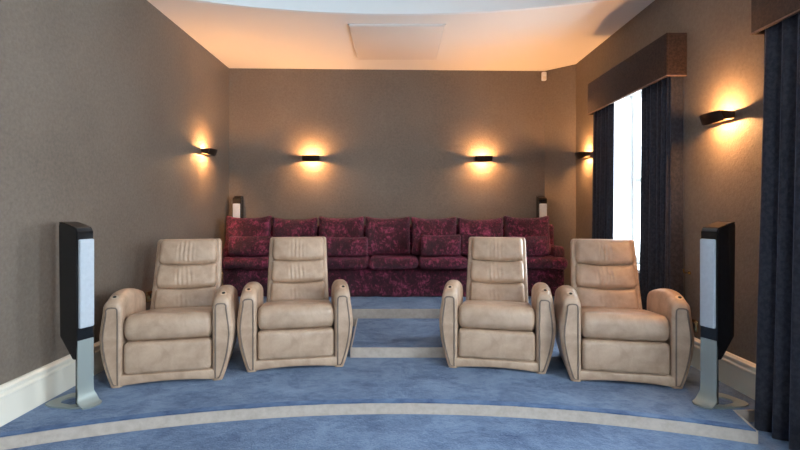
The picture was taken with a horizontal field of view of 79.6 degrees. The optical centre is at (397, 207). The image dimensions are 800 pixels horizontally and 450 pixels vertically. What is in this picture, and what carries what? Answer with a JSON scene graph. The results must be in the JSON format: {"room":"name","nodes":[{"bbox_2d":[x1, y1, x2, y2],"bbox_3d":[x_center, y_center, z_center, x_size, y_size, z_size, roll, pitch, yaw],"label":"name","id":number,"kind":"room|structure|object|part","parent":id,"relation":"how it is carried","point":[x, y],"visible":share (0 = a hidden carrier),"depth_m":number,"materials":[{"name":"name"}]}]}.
{"room":"home theater","nodes":[
{"label":"home theater","id":0,"kind":"room"},
{"bbox_2d":[0,0,228,384],"bbox_3d":[-2.300,-0.430,2.025,0.200,3.640,8.850,0,0,0],"label":"wall","id":1,"kind":"structure","parent":0,"point":[109,109],"depth_m":3.50,"materials":[{"name":"paint"}]},
{"bbox_2d":[0,341,104,426],"bbox_3d":[-2.185,1.090,3.669,0.030,0.220,2.398,0,0,0],"label":"baseboard","id":2,"kind":"structure","parent":1,"relation":"attached to","point":[22,394],"depth_m":2.91,"materials":[{"name":"beige paint"}]},
{"bbox_2d":[146,291,151,301],"bbox_3d":[-2.194,0.780,4.260,0.012,0.088,0.140,0,0,0],"label":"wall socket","id":3,"kind":"object","parent":1,"relation":"attached to","point":[148,294],"visible":0.55,"depth_m":4.22,"materials":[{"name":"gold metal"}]},
{"bbox_2d":[201,148,217,155],"bbox_3d":[-2.124,-0.624,5.400,0.150,0.073,0.224,0,0,0],"label":"wall light","id":4,"kind":"object","parent":1,"relation":"attached to","point":[208,151],"visible":1,"depth_m":5.32,"materials":[{"name":"brown metal"}]},
{"bbox_2d":[229,68,544,224],"bbox_3d":[-0.222,-0.430,6.412,4.364,3.640,0.200,0,0,-2],"label":"wall","id":5,"kind":"structure","parent":0,"point":[390,144],"depth_m":6.31,"materials":[{"name":"paint"}]},
{"bbox_2d":[302,155,320,160],"bbox_3d":[-1.120,-0.638,6.206,0.224,0.073,0.150,0,0,0],"label":"wall light","id":6,"kind":"object","parent":5,"relation":"attached to","point":[304,157],"visible":1,"depth_m":6.15,"materials":[{"name":"brown metal"}]},
{"bbox_2d":[474,156,492,161],"bbox_3d":[1.115,-0.638,6.276,0.224,0.073,0.150,0,0,0],"label":"wall light","id":7,"kind":"object","parent":5,"relation":"attached to","point":[476,158],"visible":1,"depth_m":6.22,"materials":[{"name":"brown metal"}]},
{"bbox_2d":[7,414,789,449],"bbox_3d":[0.150,1.330,2.000,5.100,0.120,9.200,0,0,0],"label":"floor","id":8,"kind":"structure","parent":0,"point":[360,431],"depth_m":2.68,"materials":[{"name":"blue carpet"}]},
{"bbox_2d":[0,326,754,432],"bbox_3d":[0.025,1.235,4.426,4.450,0.070,3.909,0,0,0],"label":"platform","id":9,"kind":"object","parent":8,"relation":"on","point":[359,378],"visible":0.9,"depth_m":3.17,"materials":[{"name":"blue carpet"}]},
{"bbox_2d":[45,221,101,409],"bbox_3d":[-1.978,0.643,2.957,0.320,1.117,0.220,0,0,21],"label":"tower speaker","id":10,"kind":"object","parent":9,"relation":"on","point":[76,241],"visible":1,"depth_m":2.91},
{"bbox_3d":[-2.004,1.194,2.967,0.265,0.010,0.220,0,0,21],"label":"plate","id":11,"kind":"part","parent":10,"relation":"part of","materials":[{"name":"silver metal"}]},
{"bbox_2d":[78,239,93,328],"bbox_3d":[-1.901,0.458,2.927,0.024,0.538,0.092,0,0,21],"label":"grille","id":12,"kind":"object","parent":10,"relation":"attached to","point":[85,246],"depth_m":2.92,"materials":[{"name":"metal"}]},
{"bbox_2d":[99,239,238,387],"bbox_3d":[-1.666,0.729,3.684,0.850,0.943,0.867,0,0,-13],"label":"recliner","id":13,"kind":"object","parent":9,"relation":"on","point":[188,330],"visible":1,"depth_m":3.33,"materials":[{"name":"beige leather"}]},
{"bbox_3d":[-1.914,0.923,3.193,0.089,0.517,0.012,0,0,-13],"label":"arm panel","id":14,"kind":"part","parent":13,"relation":"part of","materials":[{"name":"beige leather"}]},
{"bbox_3d":[-1.984,0.890,3.487,0.140,0.620,0.610,0,0,-13],"label":"arm","id":15,"kind":"part","parent":13,"relation":"part of","materials":[{"name":"beige leather"}]},
{"bbox_3d":[-1.637,0.828,3.561,0.572,0.208,0.612,0,0,-13],"label":"seat","id":16,"kind":"part","parent":13,"relation":"part of","materials":[{"name":"beige leather"}]},
{"bbox_2d":[154,286,216,308],"bbox_3d":[-1.707,0.740,3.862,0.466,0.202,0.148,0,0,-13],"label":"lumbar cushion","id":17,"kind":"object","parent":13,"relation":"on","point":[164,296],"depth_m":3.82,"materials":[{"name":"beige leather"}]},
{"bbox_3d":[-1.732,0.569,3.971,0.531,0.617,0.277,0,0,-13],"label":"backrest","id":18,"kind":"part","parent":13,"relation":"part of","materials":[{"name":"beige leather"}]},
{"bbox_2d":[156,263,216,288],"bbox_3d":[-1.718,0.559,3.912,0.458,0.207,0.164,0,0,-13],"label":"cushion","id":19,"kind":"object","parent":13,"relation":"on","point":[168,275],"depth_m":3.87,"materials":[{"name":"beige leather"}]},
{"bbox_3d":[-1.655,1.030,3.640,0.540,0.240,0.500,0,0,-13],"label":"seat frame","id":20,"kind":"part","parent":13,"relation":"part of","materials":[{"name":"beige leather"}]},
{"bbox_3d":[-1.227,0.923,3.351,0.089,0.517,0.012,0,0,-13],"label":"arm panel","id":21,"kind":"part","parent":13,"relation":"part of","materials":[{"name":"beige leather"}]},
{"bbox_3d":[-1.293,0.890,3.647,0.140,0.620,0.610,0,0,-13],"label":"arm","id":22,"kind":"part","parent":13,"relation":"part of","materials":[{"name":"beige leather"}]},
{"bbox_2d":[237,237,352,371],"bbox_3d":[-0.834,0.729,3.983,0.850,0.943,0.867,0,0,-10],"label":"recliner","id":23,"kind":"object","parent":9,"relation":"on","point":[298,324],"visible":1,"depth_m":3.61,"materials":[{"name":"beige leather"}]},
{"bbox_3d":[-1.104,0.923,3.503,0.089,0.517,0.012,0,0,-11],"label":"arm panel","id":24,"kind":"part","parent":23,"relation":"part of","materials":[{"name":"beige leather"}]},
{"bbox_3d":[-1.162,0.890,3.800,0.140,0.620,0.610,0,0,-10],"label":"arm","id":25,"kind":"part","parent":23,"relation":"part of","materials":[{"name":"beige leather"}]},
{"bbox_3d":[-0.811,0.828,3.859,0.572,0.208,0.612,0,0,-10],"label":"seat","id":26,"kind":"part","parent":23,"relation":"part of","materials":[{"name":"beige leather"}]},
{"bbox_2d":[270,281,324,300],"bbox_3d":[-0.868,0.740,4.162,0.466,0.202,0.148,0,0,-10],"label":"lumbar cushion","id":27,"kind":"object","parent":23,"relation":"on","point":[279,290],"depth_m":4.12,"materials":[{"name":"beige leather"}]},
{"bbox_3d":[-0.888,0.569,4.273,0.531,0.617,0.277,0,0,-10],"label":"backrest","id":28,"kind":"part","parent":23,"relation":"part of","materials":[{"name":"beige leather"}]},
{"bbox_2d":[271,259,324,282],"bbox_3d":[-0.877,0.559,4.213,0.458,0.207,0.164,0,0,-10],"label":"cushion","id":29,"kind":"object","parent":23,"relation":"on","point":[282,270],"depth_m":4.16,"materials":[{"name":"beige leather"}]},
{"bbox_3d":[-0.464,0.890,3.930,0.140,0.620,0.610,0,0,-10],"label":"arm","id":30,"kind":"part","parent":23,"relation":"part of","materials":[{"name":"beige leather"}]},
{"bbox_3d":[-0.411,0.923,3.631,0.089,0.517,0.012,0,0,-11],"label":"arm panel","id":31,"kind":"part","parent":23,"relation":"part of","materials":[{"name":"beige leather"}]},
{"bbox_2d":[0,399,755,449],"bbox_3d":[-0.144,1.236,2.744,4.127,0.069,0.448,0,0,-2],"label":"trim","id":32,"kind":"structure","parent":9,"relation":"attached to","point":[69,433],"depth_m":2.83,"materials":[{"name":"beige carpet"}]},
{"bbox_2d":[238,296,553,308],"bbox_3d":[0.025,1.113,5.630,4.450,0.175,1.500,0,0,0],"label":"platform","id":33,"kind":"object","parent":9,"relation":"on","point":[360,302],"visible":0.06,"depth_m":5.21,"materials":[{"name":"blue carpet"}]},
{"bbox_2d":[232,196,243,217],"bbox_3d":[-2.057,0.398,6.138,0.220,1.117,0.227,0,0,-4],"label":"tower speaker","id":34,"kind":"object","parent":33,"relation":"on","point":[237,201],"visible":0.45,"depth_m":6.11},
{"bbox_2d":[233,204,239,217],"bbox_3d":[-2.054,0.213,6.102,0.092,0.538,0.024,0,0,-4],"label":"grille","id":35,"kind":"object","parent":34,"relation":"attached to","point":[236,207],"depth_m":6.09,"materials":[{"name":"fabric"}]},
{"bbox_2d":[222,216,567,296],"bbox_3d":[-0.070,0.562,5.708,4.022,0.938,0.633,0,0,0],"label":"sofa","id":36,"kind":"object","parent":33,"relation":"on","point":[394,265],"visible":0.58,"depth_m":5.57,"materials":[{"name":"fabric"}]},
{"bbox_3d":[-1.975,0.616,5.740,0.132,0.351,0.410,0,0,0],"label":"arm","id":37,"kind":"part","parent":36,"relation":"part of","materials":[{"name":"fabric"}]},
{"bbox_2d":[222,256,268,269],"bbox_3d":[-1.747,0.631,5.653,0.566,0.144,0.522,0,0,0],"label":"seat cushion","id":38,"kind":"object","parent":36,"relation":"on","point":[228,262],"depth_m":5.41,"materials":[{"name":"fabric"}]},
{"bbox_2d":[224,216,272,246],"bbox_3d":[-1.806,0.332,5.790,0.551,0.477,0.285,0,0,0],"label":"cushion","id":39,"kind":"object","parent":36,"relation":"on","point":[263,226],"depth_m":5.71,"materials":[{"name":"fabric"}]},
{"bbox_2d":[228,236,271,255],"bbox_3d":[-1.700,0.439,5.543,0.505,0.237,0.185,0,0,0],"label":"cushion","id":40,"kind":"object","parent":36,"relation":"on","point":[238,245],"visible":0.83,"depth_m":5.48,"materials":[{"name":"fabric"}]},
{"bbox_2d":[272,217,317,236],"bbox_3d":[-1.246,0.340,5.787,0.550,0.455,0.268,0,0,0],"label":"cushion","id":41,"kind":"object","parent":36,"relation":"on","point":[280,227],"depth_m":5.72,"materials":[{"name":"fabric"}]},
{"bbox_2d":[319,216,363,237],"bbox_3d":[-0.687,0.336,5.791,0.550,0.468,0.282,0,0,0],"label":"cushion","id":42,"kind":"object","parent":36,"relation":"on","point":[329,227],"depth_m":5.71,"materials":[{"name":"fabric"}]},
{"bbox_2d":[326,236,367,256],"bbox_3d":[-0.600,0.445,5.545,0.502,0.231,0.174,0,0,-1],"label":"cushion","id":43,"kind":"object","parent":36,"relation":"on","point":[336,246],"visible":0.8,"depth_m":5.48,"materials":[{"name":"fabric"}]},
{"bbox_2d":[327,255,369,268],"bbox_3d":[-0.614,0.629,5.654,0.564,0.143,0.520,0,0,0],"label":"seat cushion","id":44,"kind":"object","parent":36,"relation":"on","point":[333,262],"depth_m":5.41,"materials":[{"name":"fabric"}]},
{"bbox_2d":[365,216,409,254],"bbox_3d":[-0.124,0.336,5.787,0.549,0.470,0.275,0,0,0],"label":"cushion","id":45,"kind":"object","parent":36,"relation":"on","point":[385,236],"depth_m":5.69,"materials":[{"name":"fabric"}]},
{"bbox_2d":[369,254,418,269],"bbox_3d":[-0.050,0.631,5.651,0.568,0.146,0.517,0,0,0],"label":"seat cushion","id":46,"kind":"object","parent":36,"relation":"on","point":[376,261],"depth_m":5.42,"materials":[{"name":"fabric"}]},
{"bbox_2d":[411,217,456,254],"bbox_3d":[0.436,0.338,5.790,0.555,0.467,0.274,0,0,0],"label":"cushion","id":47,"kind":"object","parent":36,"relation":"on","point":[419,226],"depth_m":5.71,"materials":[{"name":"fabric"}]},
{"bbox_2d":[421,234,460,255],"bbox_3d":[0.494,0.432,5.548,0.466,0.251,0.188,0,0,3],"label":"cushion","id":48,"kind":"object","parent":36,"relation":"on","point":[440,245],"visible":1,"depth_m":5.48,"materials":[{"name":"fabric"}]},
{"bbox_2d":[417,255,467,268],"bbox_3d":[0.517,0.630,5.654,0.566,0.147,0.514,0,0,0],"label":"seat cushion","id":49,"kind":"object","parent":36,"relation":"on","point":[423,262],"depth_m":5.42,"materials":[{"name":"fabric"}]},
{"bbox_2d":[457,218,502,255],"bbox_3d":[0.994,0.344,5.790,0.553,0.454,0.267,0,0,0],"label":"cushion","id":50,"kind":"object","parent":36,"relation":"on","point":[466,228],"depth_m":5.70,"materials":[{"name":"fabric"}]},
{"bbox_2d":[503,216,550,253],"bbox_3d":[1.555,0.331,5.788,0.551,0.478,0.276,0,0,0],"label":"cushion","id":51,"kind":"object","parent":36,"relation":"on","point":[519,227],"depth_m":5.72,"materials":[{"name":"fabric"}]},
{"bbox_2d":[508,236,548,255],"bbox_3d":[1.501,0.440,5.544,0.473,0.241,0.184,0,0,-2],"label":"cushion","id":52,"kind":"object","parent":36,"relation":"on","point":[535,245],"visible":0.56,"depth_m":5.48,"materials":[{"name":"fabric"}]},
{"bbox_2d":[526,255,567,269],"bbox_3d":[1.645,0.629,5.657,0.567,0.145,0.522,0,0,0],"label":"seat cushion","id":53,"kind":"object","parent":36,"relation":"on","point":[550,262],"depth_m":5.41,"materials":[{"name":"fabric"}]},
{"bbox_3d":[1.875,0.614,5.741,0.132,0.344,0.407,0,0,0],"label":"arm","id":54,"kind":"part","parent":36,"relation":"part of","materials":[{"name":"fabric"}]},
{"bbox_2d":[352,309,439,325],"bbox_3d":[0.025,1.113,4.874,4.450,0.174,0.012,0,0,0],"label":"trim","id":55,"kind":"structure","parent":33,"relation":"attached to","point":[357,313],"depth_m":4.87,"materials":[{"name":"beige carpet"}]},
{"bbox_2d":[536,196,546,217],"bbox_3d":[1.872,0.398,6.218,0.220,1.117,0.227,0,0,3],"label":"tower speaker","id":56,"kind":"object","parent":33,"relation":"on","point":[541,201],"visible":0.4,"depth_m":6.19},
{"bbox_2d":[539,204,546,216],"bbox_3d":[1.870,0.213,6.182,0.092,0.538,0.024,0,0,3],"label":"grille","id":57,"kind":"object","parent":56,"relation":"attached to","point":[542,207],"depth_m":6.17,"materials":[{"name":"fabric"}]},
{"bbox_2d":[352,318,442,346],"bbox_3d":[0.043,1.160,4.364,0.895,0.080,1.008,0,0,0],"label":"step","id":58,"kind":"structure","parent":9,"relation":"on","point":[370,332],"depth_m":4.32,"materials":[{"name":"blue carpet"}]},
{"bbox_2d":[351,319,357,346],"bbox_3d":[0.043,1.161,4.364,0.919,0.079,1.008,0,0,0],"label":"trim","id":59,"kind":"structure","parent":58,"relation":"attached to","point":[357,319],"depth_m":4.29,"materials":[{"name":"beige carpet"}]},
{"bbox_2d":[350,347,445,357],"bbox_3d":[0.045,1.161,3.854,0.854,0.079,0.012,0,0,0],"label":"trim","id":60,"kind":"structure","parent":58,"relation":"attached to","point":[355,352],"depth_m":3.85,"materials":[{"name":"beige carpet"}]},
{"bbox_2d":[439,237,555,373],"bbox_3d":[0.811,0.729,3.950,0.850,0.943,0.867,0,0,12],"label":"recliner","id":61,"kind":"object","parent":9,"relation":"on","point":[496,326],"visible":1,"depth_m":3.59,"materials":[{"name":"beige leather"}]},
{"bbox_3d":[0.378,0.923,3.610,0.089,0.517,0.012,0,0,12],"label":"arm panel","id":62,"kind":"part","parent":61,"relation":"part of","materials":[{"name":"beige leather"}]},
{"bbox_3d":[0.439,0.890,3.907,0.140,0.620,0.610,0,0,12],"label":"arm","id":63,"kind":"part","parent":61,"relation":"part of","materials":[{"name":"beige leather"}]},
{"bbox_3d":[0.785,0.828,3.828,0.572,0.208,0.612,0,0,12],"label":"seat","id":64,"kind":"part","parent":61,"relation":"part of","materials":[{"name":"beige leather"}]},
{"bbox_2d":[469,281,524,301],"bbox_3d":[0.849,0.740,4.129,0.466,0.202,0.148,0,0,12],"label":"lumbar cushion","id":65,"kind":"object","parent":61,"relation":"on","point":[514,291],"depth_m":4.09,"materials":[{"name":"beige leather"}]},
{"bbox_2d":[470,260,523,282],"bbox_3d":[0.860,0.559,4.179,0.458,0.207,0.164,0,0,12],"label":"cushion","id":66,"kind":"object","parent":61,"relation":"on","point":[481,271],"depth_m":4.13,"materials":[{"name":"beige leather"}]},
{"bbox_3d":[0.873,0.569,4.239,0.531,0.617,0.277,0,0,12],"label":"backrest","id":67,"kind":"part","parent":61,"relation":"part of","materials":[{"name":"beige leather"}]},
{"bbox_3d":[1.134,0.890,3.760,0.140,0.620,0.610,0,0,12],"label":"arm","id":68,"kind":"part","parent":61,"relation":"part of","materials":[{"name":"beige leather"}]},
{"bbox_3d":[1.068,0.923,3.464,0.089,0.517,0.012,0,0,12],"label":"arm panel","id":69,"kind":"part","parent":61,"relation":"part of","materials":[{"name":"beige leather"}]},
{"bbox_2d":[553,239,693,388],"bbox_3d":[1.633,0.729,3.666,0.850,0.943,0.867,0,0,12],"label":"recliner","id":70,"kind":"object","parent":9,"relation":"on","point":[604,332],"visible":1,"depth_m":3.31,"materials":[{"name":"beige leather"}]},
{"bbox_3d":[1.261,0.890,3.622,0.140,0.620,0.610,0,0,12],"label":"arm","id":71,"kind":"part","parent":70,"relation":"part of","materials":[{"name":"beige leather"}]},
{"bbox_3d":[1.200,0.923,3.325,0.089,0.517,0.012,0,0,12],"label":"arm panel","id":72,"kind":"part","parent":70,"relation":"part of","materials":[{"name":"beige leather"}]},
{"bbox_3d":[1.695,0.569,3.954,0.531,0.617,0.277,0,0,12],"label":"backrest","id":73,"kind":"part","parent":70,"relation":"part of","materials":[{"name":"beige leather"}]},
{"bbox_2d":[575,263,636,288],"bbox_3d":[1.682,0.559,3.894,0.458,0.207,0.164,0,0,12],"label":"cushion","id":74,"kind":"object","parent":70,"relation":"on","point":[587,275],"depth_m":3.85,"materials":[{"name":"beige leather"}]},
{"bbox_2d":[576,287,638,308],"bbox_3d":[1.671,0.740,3.844,0.466,0.202,0.148,0,0,12],"label":"lumbar cushion","id":75,"kind":"object","parent":70,"relation":"on","point":[607,297],"depth_m":3.80,"materials":[{"name":"beige leather"}]},
{"bbox_3d":[1.607,0.828,3.542,0.572,0.208,0.612,0,0,12],"label":"seat","id":76,"kind":"part","parent":70,"relation":"part of","materials":[{"name":"beige leather"}]},
{"bbox_3d":[1.956,0.890,3.474,0.140,0.620,0.610,0,0,12],"label":"arm","id":77,"kind":"part","parent":70,"relation":"part of","materials":[{"name":"beige leather"}]},
{"bbox_3d":[1.890,0.923,3.179,0.089,0.517,0.012,0,0,12],"label":"arm panel","id":78,"kind":"part","parent":70,"relation":"part of","materials":[{"name":"beige leather"}]},
{"bbox_2d":[692,221,748,409],"bbox_3d":[1.967,0.643,2.957,0.320,1.117,0.220,0,0,-21],"label":"tower speaker","id":79,"kind":"object","parent":9,"relation":"on","point":[717,241],"visible":1,"depth_m":2.91},
{"bbox_2d":[700,239,715,328],"bbox_3d":[1.889,0.458,2.927,0.024,0.538,0.092,0,0,-21],"label":"grille","id":80,"kind":"object","parent":79,"relation":"attached to","point":[707,246],"depth_m":2.92,"materials":[{"name":"metal"}]},
{"bbox_3d":[1.993,1.194,2.967,0.265,0.010,0.220,0,0,-21],"label":"plate","id":81,"kind":"part","parent":79,"relation":"part of","materials":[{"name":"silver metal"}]},
{"bbox_2d":[733,410,757,443],"bbox_3d":[2.035,1.236,2.782,0.428,0.069,0.178,0,0,-40],"label":"trim","id":82,"kind":"structure","parent":9,"relation":"attached to","point":[747,416],"depth_m":2.85,"materials":[{"name":"beige carpet"}]},
{"bbox_2d":[147,0,654,70],"bbox_3d":[0.075,-1.820,1.950,4.950,0.001,9.300,0,0,0],"label":"ceiling","id":83,"kind":"structure","parent":0,"point":[545,39],"depth_m":5.09,"materials":[{"name":"white paint"}]},
{"bbox_2d":[348,24,445,59],"bbox_3d":[-0.012,-1.808,5.285,0.970,0.022,1.090,0,0,0],"label":"ceiling panel","id":84,"kind":"object","parent":83,"relation":"attached to","point":[370,41],"visible":1,"depth_m":5.18,"materials":[{"name":"beige paint"}]},
{"bbox_2d":[218,0,577,10],"bbox_3d":[0.000,-1.980,1.450,4.040,0.320,6.100,0,0,0],"label":"ceiling","id":85,"kind":"structure","parent":83,"relation":"attached to","point":[350,5],"depth_m":4.47,"materials":[{"name":"white paint"}]},
{"bbox_2d":[183,0,612,15],"bbox_3d":[0.000,-1.820,4.300,4.040,0.024,0.424,0,0,0],"label":"trim","id":86,"kind":"structure","parent":83,"relation":"attached to","point":[215,2],"depth_m":4.40,"materials":[{"name":"white paint"}]},
{"bbox_2d":[545,64,575,285],"bbox_3d":[2.172,-0.430,6.294,0.199,3.640,0.432,0,0,-44],"label":"wall","id":87,"kind":"structure","parent":0,"point":[560,84],"depth_m":6.21,"materials":[{"name":"paint"}]},
{"bbox_2d":[541,72,546,80],"bbox_3d":[1.930,-1.740,6.343,0.062,0.115,0.057,0,0,0],"label":"sensor","id":88,"kind":"object","parent":87,"relation":"attached to","point":[543,74],"visible":1,"depth_m":6.33,"materials":[{"name":"white paint"}]},
{"bbox_2d":[576,0,763,363],"bbox_3d":[2.420,-0.430,1.885,0.340,3.640,8.570,0,0,0],"label":"wall","id":89,"kind":"structure","parent":0,"point":[722,160],"depth_m":3.44,"materials":[{"name":"paint"}]},
{"bbox_2d":[575,152,589,158],"bbox_3d":[2.174,-0.614,5.650,0.150,0.073,0.224,0,0,0],"label":"wall light","id":90,"kind":"object","parent":89,"relation":"attached to","point":[579,155],"visible":1,"depth_m":5.57,"materials":[{"name":"brown metal"}]},
{"bbox_2d":[614,89,641,272],"bbox_3d":[2.395,-0.300,4.510,0.350,1.800,1.180,0,0,0],"label":"window","id":91,"kind":"structure","parent":89,"relation":"in","point":[627,111],"depth_m":5.09,"materials":[{"name":"white glass"}]},
{"bbox_3d":[2.520,-0.308,4.510,0.080,1.760,1.156,0,0,0],"label":"frame","id":92,"kind":"part","parent":91,"relation":"part of","materials":[{"name":"white paint"}]},
{"bbox_2d":[587,33,686,114],"bbox_3d":[2.167,-1.195,4.513,0.163,0.340,1.563,0,0,0],"label":"pelmet","id":93,"kind":"object","parent":89,"relation":"attached to","point":[666,56],"visible":0.86,"depth_m":4.12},
{"bbox_2d":[592,103,613,238],"bbox_3d":[2.126,-0.077,5.026,0.129,2.546,0.575,0,0,9],"label":"curtain","id":94,"kind":"object","parent":93,"relation":"hanging from","point":[603,119],"visible":0.48,"depth_m":4.97,"materials":[{"name":"fabric"}]},
{"bbox_2d":[639,77,683,309],"bbox_3d":[2.171,-0.077,3.985,0.128,2.546,0.470,0,0,0],"label":"curtain","id":95,"kind":"object","parent":93,"relation":"hanging from","point":[662,163],"visible":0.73,"depth_m":3.87,"materials":[{"name":"fabric"}]},
{"bbox_2d":[692,319,697,332],"bbox_3d":[2.244,0.890,3.640,0.012,0.088,0.088,0,0,0],"label":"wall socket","id":96,"kind":"object","parent":89,"relation":"attached to","point":[694,322],"visible":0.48,"depth_m":3.62,"materials":[{"name":"gold metal"}]},
{"bbox_2d":[699,110,734,125],"bbox_3d":[2.174,-0.609,3.270,0.150,0.073,0.224,0,0,0],"label":"wall light","id":97,"kind":"object","parent":89,"relation":"attached to","point":[718,116],"visible":1,"depth_m":3.21,"materials":[{"name":"brown metal"}]},
{"bbox_2d":[690,337,755,399],"bbox_3d":[2.235,1.090,3.864,0.030,0.220,2.008,0,0,0],"label":"baseboard","id":98,"kind":"structure","parent":89,"relation":"attached to","point":[736,372],"depth_m":3.18,"materials":[{"name":"beige paint"}]},
{"bbox_2d":[750,0,799,34],"bbox_3d":[2.167,-1.195,1.771,0.163,0.340,2.150,0,0,0],"label":"pelmet","id":99,"kind":"object","parent":89,"relation":"attached to","point":[765,14],"visible":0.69,"depth_m":2.70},
{"bbox_2d":[754,13,799,449],"bbox_3d":[2.138,-0.042,2.558,0.195,2.616,0.676,0,0,0],"label":"curtain","id":100,"kind":"object","parent":99,"relation":"hanging from","point":[777,383],"visible":0.94,"depth_m":2.63,"materials":[{"name":"fabric"}]}
]}

